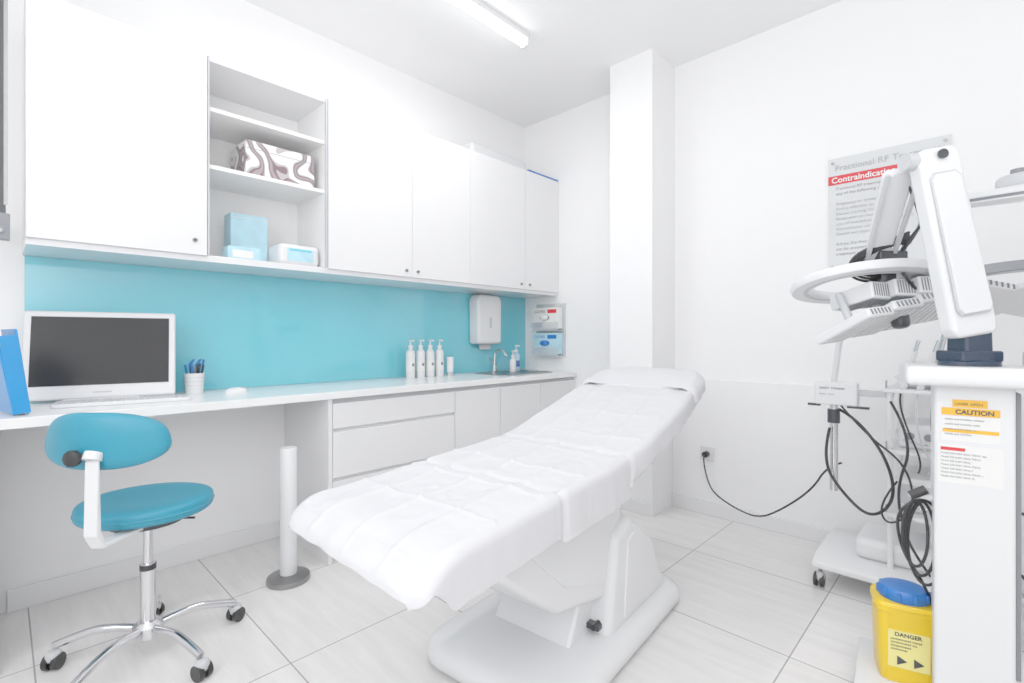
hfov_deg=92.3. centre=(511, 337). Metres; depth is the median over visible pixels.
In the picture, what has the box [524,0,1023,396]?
wall
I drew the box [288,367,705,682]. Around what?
bed
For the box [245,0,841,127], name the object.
ceiling
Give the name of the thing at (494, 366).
tap
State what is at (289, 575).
stand
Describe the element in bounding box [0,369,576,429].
countertop
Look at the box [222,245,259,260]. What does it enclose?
box
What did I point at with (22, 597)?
baseboard
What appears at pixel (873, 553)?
trolley
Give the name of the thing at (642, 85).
wall column
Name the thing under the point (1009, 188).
lamp stand
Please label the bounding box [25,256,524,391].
backsplash
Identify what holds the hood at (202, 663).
attached to the stool
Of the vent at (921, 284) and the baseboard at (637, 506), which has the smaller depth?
the vent at (921, 284)
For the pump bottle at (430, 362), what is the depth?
3.28 m
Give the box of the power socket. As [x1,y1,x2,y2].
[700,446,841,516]
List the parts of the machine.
panel stem, panel, panel, arm rod, panel, panel, arm, arm rod, panel, panel, panel, arm, arm, plate, panel, panel, panel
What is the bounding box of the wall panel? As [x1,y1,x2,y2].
[673,379,1023,573]
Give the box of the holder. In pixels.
[533,307,562,353]
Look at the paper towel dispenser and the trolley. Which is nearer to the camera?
the trolley
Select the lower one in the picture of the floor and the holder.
the floor
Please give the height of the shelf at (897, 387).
0.016 m
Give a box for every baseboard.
[7,520,279,612]
[621,498,653,516]
[672,494,1023,593]
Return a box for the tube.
[447,357,453,375]
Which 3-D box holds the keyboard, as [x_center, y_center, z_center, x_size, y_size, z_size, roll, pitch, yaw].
[-1.550,0.251,1.973,0.430,0.018,0.120,0,0,-36]
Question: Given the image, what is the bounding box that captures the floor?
[0,506,1023,682]
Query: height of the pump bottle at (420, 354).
0.249 m
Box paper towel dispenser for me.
[469,294,500,348]
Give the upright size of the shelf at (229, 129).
0.018 m
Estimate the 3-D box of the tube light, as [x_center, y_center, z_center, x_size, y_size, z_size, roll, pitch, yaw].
[-0.336,-1.745,2.470,0.070,0.070,1.204,0,0,44]
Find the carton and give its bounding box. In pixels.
[224,212,266,260]
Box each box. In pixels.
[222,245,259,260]
[231,139,314,186]
[268,243,317,266]
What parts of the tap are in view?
spout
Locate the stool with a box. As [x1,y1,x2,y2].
[40,413,244,682]
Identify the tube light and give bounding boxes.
[448,0,529,49]
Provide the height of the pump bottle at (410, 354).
0.249 m
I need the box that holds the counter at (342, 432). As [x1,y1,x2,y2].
[0,369,576,564]
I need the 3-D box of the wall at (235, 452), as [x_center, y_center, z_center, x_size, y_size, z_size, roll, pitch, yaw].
[-1.422,-0.343,2.655,0.100,2.875,4.500,0,0,44]
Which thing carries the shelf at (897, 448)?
attached to the trolley
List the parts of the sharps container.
handle, lid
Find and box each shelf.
[210,107,323,154]
[210,164,323,204]
[883,382,930,394]
[883,436,930,458]
[883,496,930,524]
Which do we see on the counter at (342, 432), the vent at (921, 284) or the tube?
the tube
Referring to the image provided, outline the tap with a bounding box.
[488,349,506,371]
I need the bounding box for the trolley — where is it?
[808,333,946,591]
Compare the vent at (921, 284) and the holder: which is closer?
the vent at (921, 284)
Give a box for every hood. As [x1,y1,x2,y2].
[44,648,61,662]
[194,656,209,670]
[229,602,241,614]
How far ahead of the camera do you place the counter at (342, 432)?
2.59 m
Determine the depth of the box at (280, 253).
2.47 m
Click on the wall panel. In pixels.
(767, 441)
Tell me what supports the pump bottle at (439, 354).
on the counter at (342, 432)
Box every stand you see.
[266,446,309,589]
[968,167,1023,605]
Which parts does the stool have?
knob, arm plate, leg, leg, backrest, arm, seat, leg, leg, leg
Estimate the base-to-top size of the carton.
0.245 m
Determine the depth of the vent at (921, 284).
1.55 m
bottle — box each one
[406,340,414,377]
[416,340,424,377]
[426,340,434,376]
[435,340,443,375]
[510,351,516,371]
[513,345,519,370]
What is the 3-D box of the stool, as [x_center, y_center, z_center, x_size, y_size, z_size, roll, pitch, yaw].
[-1.254,0.658,1.678,0.577,0.873,0.552,0,0,0]
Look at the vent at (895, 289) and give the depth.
1.57 m
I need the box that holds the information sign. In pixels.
[828,134,950,267]
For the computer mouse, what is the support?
on the counter at (342, 432)
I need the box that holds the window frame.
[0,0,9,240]
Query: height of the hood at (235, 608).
0.036 m
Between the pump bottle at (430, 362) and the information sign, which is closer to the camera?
the information sign
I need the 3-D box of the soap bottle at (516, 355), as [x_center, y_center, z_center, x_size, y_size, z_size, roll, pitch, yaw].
[0.033,0.158,3.892,0.061,0.204,0.061,0,0,-7]
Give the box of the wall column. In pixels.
[610,48,674,514]
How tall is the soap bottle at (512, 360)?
0.164 m
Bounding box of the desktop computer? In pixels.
[22,310,175,401]
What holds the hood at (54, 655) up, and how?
attached to the stool
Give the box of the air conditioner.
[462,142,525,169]
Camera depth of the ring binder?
1.64 m
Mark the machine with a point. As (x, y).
(975, 513)
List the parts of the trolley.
holder arm, post, post, rail, device panel, electrode rod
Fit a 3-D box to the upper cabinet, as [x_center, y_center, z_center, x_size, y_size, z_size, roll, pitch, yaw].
[-0.802,-0.793,2.949,0.382,0.916,3.017,0,0,44]
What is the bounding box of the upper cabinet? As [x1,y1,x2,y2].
[22,0,558,297]
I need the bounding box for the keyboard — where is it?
[50,394,189,408]
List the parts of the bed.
plate, housing panel, pedal arm, riser panel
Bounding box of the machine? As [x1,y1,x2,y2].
[790,146,1023,682]
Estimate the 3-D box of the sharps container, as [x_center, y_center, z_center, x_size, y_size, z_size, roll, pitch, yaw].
[1.209,0.900,1.518,0.167,0.273,0.153,0,0,28]
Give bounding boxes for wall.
[0,0,523,613]
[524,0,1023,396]
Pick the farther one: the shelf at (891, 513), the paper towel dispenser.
the paper towel dispenser
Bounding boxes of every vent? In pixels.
[830,281,890,310]
[860,279,916,308]
[913,276,932,293]
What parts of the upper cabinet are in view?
door panel, panel, frame, panel, panel, frame, door panel, door panel, door panel, door panel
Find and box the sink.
[475,370,550,375]
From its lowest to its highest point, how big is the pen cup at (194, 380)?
0.163 m
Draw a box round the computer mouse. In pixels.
[225,387,247,393]
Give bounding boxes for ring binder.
[0,329,30,414]
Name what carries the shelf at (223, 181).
attached to the upper cabinet
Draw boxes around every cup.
[184,358,204,393]
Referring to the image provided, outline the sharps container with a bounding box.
[870,577,931,682]
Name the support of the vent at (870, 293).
attached to the machine

